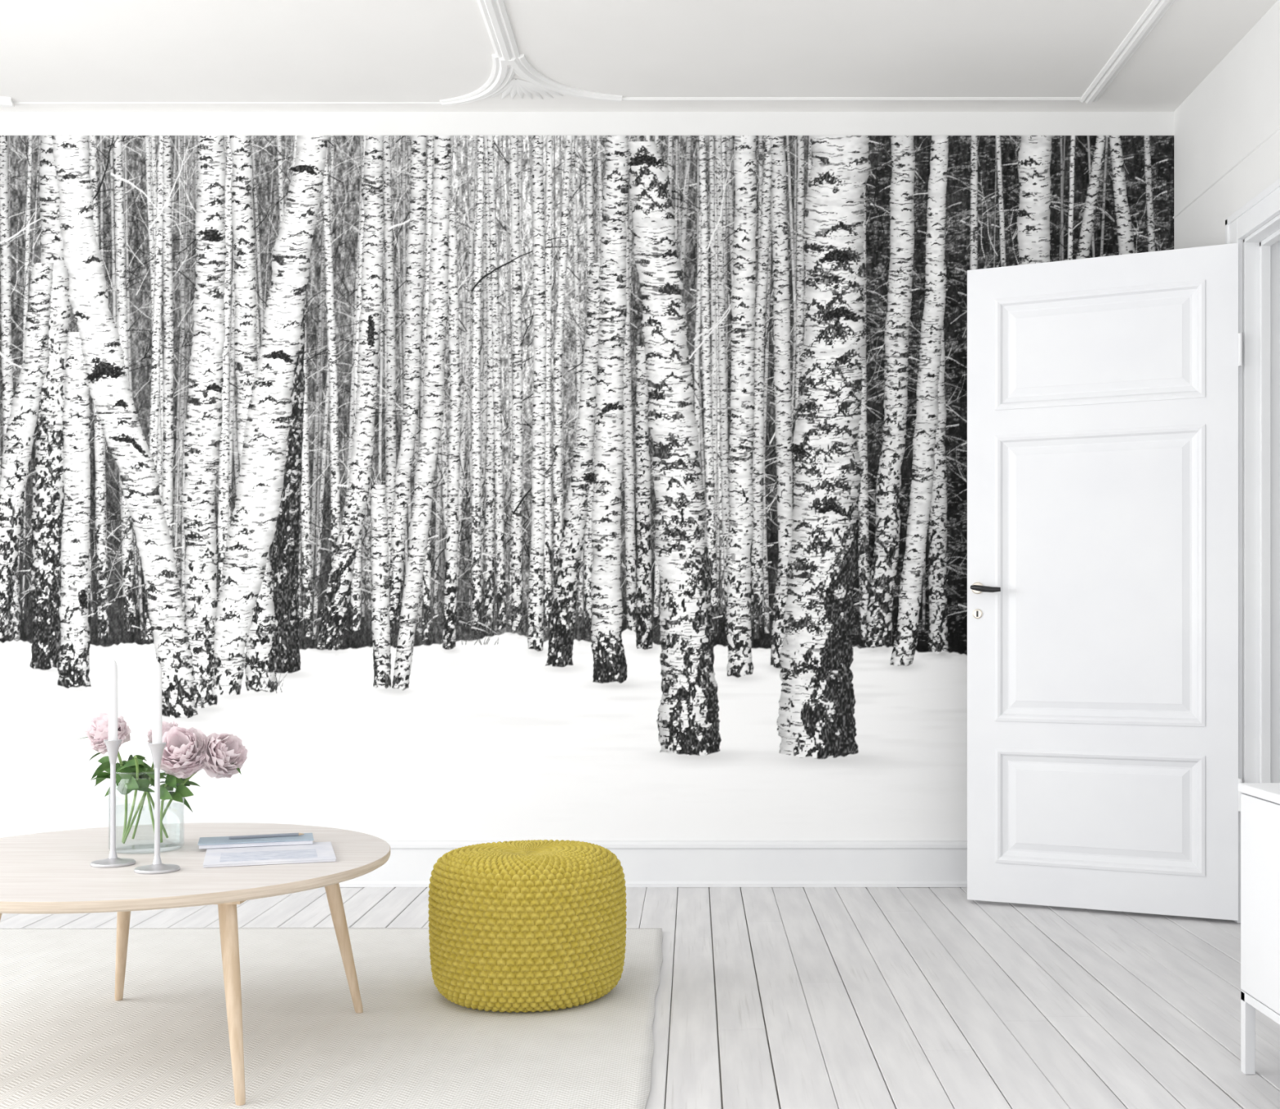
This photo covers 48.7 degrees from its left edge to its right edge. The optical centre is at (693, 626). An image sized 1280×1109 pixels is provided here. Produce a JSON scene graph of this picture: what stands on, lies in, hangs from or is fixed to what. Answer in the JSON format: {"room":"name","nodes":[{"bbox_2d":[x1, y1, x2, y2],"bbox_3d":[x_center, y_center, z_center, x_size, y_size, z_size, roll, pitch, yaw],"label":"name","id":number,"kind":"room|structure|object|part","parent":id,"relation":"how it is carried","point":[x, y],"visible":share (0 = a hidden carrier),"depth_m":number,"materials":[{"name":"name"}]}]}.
{"room":"living room","nodes":[
{"label":"living room","id":0,"kind":"room"},
{"bbox_2d":[0,135,1173,840],"bbox_3d":[-0.951,-0.487,4.997,5.302,2.495,0.001,0,0,0],"label":"wall","id":1,"kind":"structure","parent":0,"point":[477,487],"depth_m":5.00,"materials":[{"name":"paper"}]},
{"bbox_2d":[0,111,1173,135],"bbox_3d":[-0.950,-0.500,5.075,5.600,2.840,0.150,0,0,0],"label":"crown molding","id":2,"kind":"structure","parent":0,"point":[11,123],"depth_m":5.00,"materials":[{"name":"paint"}]},
{"bbox_2d":[338,840,967,887],"bbox_3d":[-0.950,0.840,4.987,5.300,0.160,0.026,0,0,0],"label":"baseboard","id":3,"kind":"structure","parent":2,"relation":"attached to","point":[410,864],"depth_m":4.98,"materials":[{"name":"paint"}]},
{"bbox_2d":[0,0,1277,111],"bbox_3d":[-0.275,-1.880,2.275,6.950,0.120,5.750,0,0,0],"label":"ceiling","id":4,"kind":"structure","parent":0,"point":[51,51],"depth_m":4.48,"materials":[{"name":"paint"}]},
{"bbox_2d":[0,96,14,107],"bbox_3d":[-2.522,-1.811,4.736,0.142,0.018,0.499,0,0,34],"label":"trim","id":5,"kind":"structure","parent":4,"relation":"attached to","point":[4,101],"depth_m":4.88,"materials":[{"name":"paint"}]},
{"bbox_2d":[13,102,441,103],"bbox_3d":[-1.620,-1.819,4.915,1.520,0.003,0.012,0,0,0],"label":"trim","id":6,"kind":"structure","parent":4,"relation":"attached to","point":[13,102],"depth_m":4.91,"materials":[{"name":"paint"}]},
{"bbox_2d":[440,53,515,106],"bbox_3d":[-0.698,-1.810,4.727,0.140,0.020,0.522,0,0,-31],"label":"trim","id":7,"kind":"structure","parent":4,"relation":"attached to","point":[501,75],"depth_m":4.73,"materials":[{"name":"paint"}]},
{"bbox_2d":[476,0,519,65],"bbox_3d":[-0.590,-1.811,1.970,0.076,0.019,5.140,0,0,0],"label":"trim","id":8,"kind":"structure","parent":4,"relation":"attached to","point":[494,12],"depth_m":4.28,"materials":[{"name":"paint"}]},
{"bbox_2d":[490,79,563,99],"bbox_3d":[-0.591,-1.815,4.835,0.219,0.008,0.217,0,0,44],"label":"trim","id":9,"kind":"structure","parent":4,"relation":"attached to","point":[519,86],"depth_m":4.79,"materials":[{"name":"paint"}]},
{"bbox_2d":[508,53,622,102],"bbox_3d":[-0.453,-1.810,4.713,0.149,0.020,0.530,0,0,40],"label":"trim","id":10,"kind":"structure","parent":4,"relation":"attached to","point":[524,69],"depth_m":4.71,"materials":[{"name":"paint"}]},
{"bbox_2d":[622,97,1080,100],"bbox_3d":[0.547,-1.817,4.875,1.655,0.006,0.024,0,0,0],"label":"trim","id":11,"kind":"structure","parent":4,"relation":"attached to","point":[623,98],"depth_m":4.87,"materials":[{"name":"paint"}]},
{"bbox_2d":[1079,0,1174,103],"bbox_3d":[1.370,-1.812,2.143,0.061,0.015,5.485,0,0,0],"label":"trim","id":12,"kind":"structure","parent":4,"relation":"attached to","point":[1156,10],"depth_m":4.43,"materials":[{"name":"paint"}]},
{"bbox_2d":[0,887,1279,1108],"bbox_3d":[-0.245,0.950,2.275,7.009,0.060,5.750,0,0,0],"label":"floor","id":13,"kind":"structure","parent":0,"point":[766,997],"depth_m":3.55,"materials":[{"name":"grey wood"}]},
{"bbox_2d":[0,928,662,1108],"bbox_3d":[-1.567,0.915,2.908,2.966,0.008,2.716,0,0,0],"label":"rug","id":14,"kind":"object","parent":13,"relation":"on","point":[66,1042],"visible":0.78,"depth_m":3.18,"materials":[{"name":"fabric"}]},
{"bbox_2d":[0,822,391,1106],"bbox_3d":[-1.199,0.708,3.105,1.044,0.406,1.044,0,0,0],"label":"coffee table","id":15,"kind":"object","parent":14,"relation":"on","point":[51,873],"visible":0.94,"depth_m":2.90,"materials":[{"name":"brown wood"}]},
{"bbox_2d":[89,656,135,867],"bbox_3d":[-1.228,0.283,2.990,0.090,0.442,0.090,0,0,0],"label":"candlestick","id":16,"kind":"object","parent":15,"relation":"on","point":[113,744],"visible":1,"depth_m":2.98,"materials":[{"name":"silver metal"}]},
{"bbox_3d":[-1.228,0.386,2.990,0.011,0.187,0.011,0,0,0],"label":"stem","id":17,"kind":"part","parent":16,"relation":"part of","materials":[{"name":"silver metal"}]},
{"bbox_2d":[103,739,122,764],"bbox_3d":[-1.228,0.268,2.990,0.037,0.053,0.037,0,0,0],"label":"cup","id":18,"kind":"object","parent":16,"relation":"on","point":[112,745],"depth_m":2.98,"materials":[{"name":"silver metal"}]},
{"bbox_2d":[108,659,117,741],"bbox_3d":[-1.228,0.160,2.990,0.019,0.178,0.019,0,0,0],"label":"candle","id":19,"kind":"object","parent":16,"relation":"on","point":[113,668],"depth_m":2.98,"materials":[{"name":"white wax"}]},
{"bbox_3d":[-1.370,0.720,3.403,0.035,0.381,0.110,0,0,-34],"label":"leg","id":20,"kind":"part","parent":15,"relation":"part of","materials":[{"name":"brown wood"}]},
{"bbox_2d":[133,657,180,874],"bbox_3d":[-1.106,0.285,2.915,0.090,0.439,0.090,0,0,0],"label":"candlestick","id":21,"kind":"object","parent":15,"relation":"on","point":[157,748],"visible":1,"depth_m":2.91,"materials":[{"name":"silver metal"}]},
{"bbox_3d":[-1.106,0.386,2.915,0.011,0.187,0.011,0,0,0],"label":"stem","id":22,"kind":"part","parent":21,"relation":"part of","materials":[{"name":"silver metal"}]},
{"bbox_2d":[147,742,166,768],"bbox_3d":[-1.106,0.268,2.915,0.037,0.053,0.037,0,0,0],"label":"cup","id":23,"kind":"object","parent":21,"relation":"on","point":[157,749],"depth_m":2.91,"materials":[{"name":"silver metal"}]},
{"bbox_2d":[152,662,162,743],"bbox_3d":[-1.106,0.161,2.915,0.019,0.175,0.019,0,0,0],"label":"candle","id":24,"kind":"object","parent":21,"relation":"on","point":[157,670],"depth_m":2.91,"materials":[{"name":"white wax"}]},
{"bbox_2d":[78,712,248,853],"bbox_3d":[-1.200,0.349,3.206,0.365,0.311,0.198,0,0,21],"label":"vase","id":25,"kind":"object","parent":15,"relation":"on","point":[186,753],"visible":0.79,"depth_m":3.17,"materials":[{"name":"clear glass"}]},
{"bbox_3d":[-1.238,0.415,3.200,0.160,0.178,0.160,0,0,0],"label":"glass","id":26,"kind":"part","parent":25,"relation":"part of","materials":[{"name":"clear glass"}]},
{"bbox_3d":[-0.888,0.720,2.729,0.035,0.381,0.110,0,0,-38],"label":"leg","id":27,"kind":"part","parent":15,"relation":"part of","materials":[{"name":"brown wood"}]},
{"bbox_2d":[203,841,336,867],"bbox_3d":[-0.930,0.501,3.105,0.270,0.006,0.252,0,0,-17],"label":"magazine","id":28,"kind":"object","parent":15,"relation":"on","point":[316,852],"visible":1,"depth_m":3.07,"materials":[{"name":"paper"}]},
{"bbox_2d":[197,833,313,848],"bbox_3d":[-1.000,0.492,3.235,0.250,0.011,0.105,0,0,-17],"label":"notebook","id":29,"kind":"object","parent":28,"relation":"on","point":[307,838],"visible":0.95,"depth_m":3.20,"materials":[{"name":"paper"}]},
{"bbox_2d":[228,833,303,839],"bbox_3d":[-0.980,0.482,3.247,0.166,0.007,0.008,0,0,-21],"label":"pencil","id":30,"kind":"object","parent":29,"relation":"on","point":[282,834],"visible":1,"depth_m":3.24,"materials":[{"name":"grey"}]},
{"bbox_2d":[219,848,317,862],"bbox_3d":[-0.922,0.498,3.070,0.200,0.001,0.120,0,0,-17],"label":"photo","id":31,"kind":"object","parent":28,"relation":"on","point":[225,855],"depth_m":3.06},
{"bbox_3d":[-0.825,0.720,3.303,0.110,0.381,0.035,0,0,-40],"label":"leg","id":32,"kind":"part","parent":15,"relation":"part of","materials":[{"name":"brown wood"}]},
{"bbox_2d":[428,840,626,1013],"bbox_3d":[-0.410,0.731,3.511,0.488,0.360,0.489,0,0,0],"label":"knitted pouf","id":33,"kind":"object","parent":14,"relation":"on","point":[517,926],"visible":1,"depth_m":3.32,"materials":[{"name":"yellow fabric"}]},
{"bbox_2d":[1237,783,1279,1075],"bbox_3d":[1.400,0.623,2.085,0.548,0.595,1.678,0,0,0],"label":"sideboard","id":34,"kind":"object","parent":13,"relation":"on","point":[1260,802],"visible":1,"depth_m":2.83,"materials":[{"name":"paint"}]},
{"bbox_2d":[1173,0,1279,249],"bbox_3d":[1.775,-0.500,2.200,0.150,2.840,5.600,0,0,0],"label":"wall","id":35,"kind":"structure","parent":0,"point":[1236,107],"depth_m":4.49,"materials":[{"name":"paint"}]},
{"bbox_2d":[995,280,1204,876],"bbox_3d":[1.299,-0.148,4.539,0.652,1.854,0.050,0,0,24],"label":"panels","id":36,"kind":"object","parent":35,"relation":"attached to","point":[1100,535],"visible":1,"depth_m":4.52,"materials":[{"name":"paint"}]},
{"bbox_2d":[967,243,1238,920],"bbox_3d":[1.301,-0.136,4.538,0.840,2.088,0.038,0,0,24],"label":"door","id":37,"kind":"structure","parent":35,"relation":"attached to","point":[1214,895],"depth_m":4.50,"materials":[{"name":"paint"}]},
{"bbox_2d":[971,582,982,594],"bbox_3d":[0.939,-0.125,4.672,0.040,0.040,0.007,0,0,24],"label":"rose","id":38,"kind":"object","parent":37,"relation":"attached to","point":[976,583],"visible":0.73,"depth_m":4.67,"materials":[{"name":"silver metal"}]},
{"bbox_3d":[0.931,-0.125,4.654,0.033,0.018,0.048,0,0,0],"label":"handle neck","id":39,"kind":"object","parent":38,"relation":"attached to","visible":0},
{"bbox_2d":[970,585,1000,592],"bbox_3d":[0.953,-0.122,4.613,0.099,0.026,0.021,0,0,23],"label":"lever","id":40,"kind":"object","parent":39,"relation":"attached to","point":[977,588],"visible":1,"depth_m":4.61,"materials":[{"name":"black metal"}]},
{"bbox_2d":[973,608,982,618],"bbox_3d":[0.940,-0.040,4.673,0.032,0.032,0.005,0,0,24],"label":"keyhole escutcheon","id":41,"kind":"object","parent":37,"relation":"attached to","point":[980,612],"visible":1,"depth_m":4.67,"materials":[{"name":"silver metal"}]},
{"bbox_2d":[1173,125,1279,218],"bbox_3d":[1.698,-1.445,2.200,0.005,0.010,5.600,0,0,0],"label":"trim","id":42,"kind":"structure","parent":35,"relation":"attached to","point":[1275,131],"depth_m":4.47,"materials":[{"name":"paint"}]},
{"bbox_2d":[1238,333,1242,366],"bbox_3d":[1.682,-0.850,4.346,0.012,0.100,0.012,0,0,0],"label":"hinge","id":43,"kind":"object","parent":35,"relation":"attached to","point":[1240,335],"visible":1,"depth_m":4.34,"materials":[{"name":"paint"}]},
{"bbox_2d":[1238,778,1242,811],"bbox_3d":[1.682,0.520,4.346,0.012,0.100,0.012,0,0,0],"label":"hinge","id":44,"kind":"object","parent":35,"relation":"attached to","point":[1240,780],"visible":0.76,"depth_m":4.34,"materials":[{"name":"paint"}]},
{"bbox_2d":[1225,177,1279,923],"bbox_3d":[1.763,-0.181,3.905,0.174,2.202,1.100,0,0,0],"label":"trim","id":45,"kind":"structure","parent":35,"relation":"attached to","point":[1259,253],"depth_m":4.36,"materials":[{"name":"paint"}]}
]}

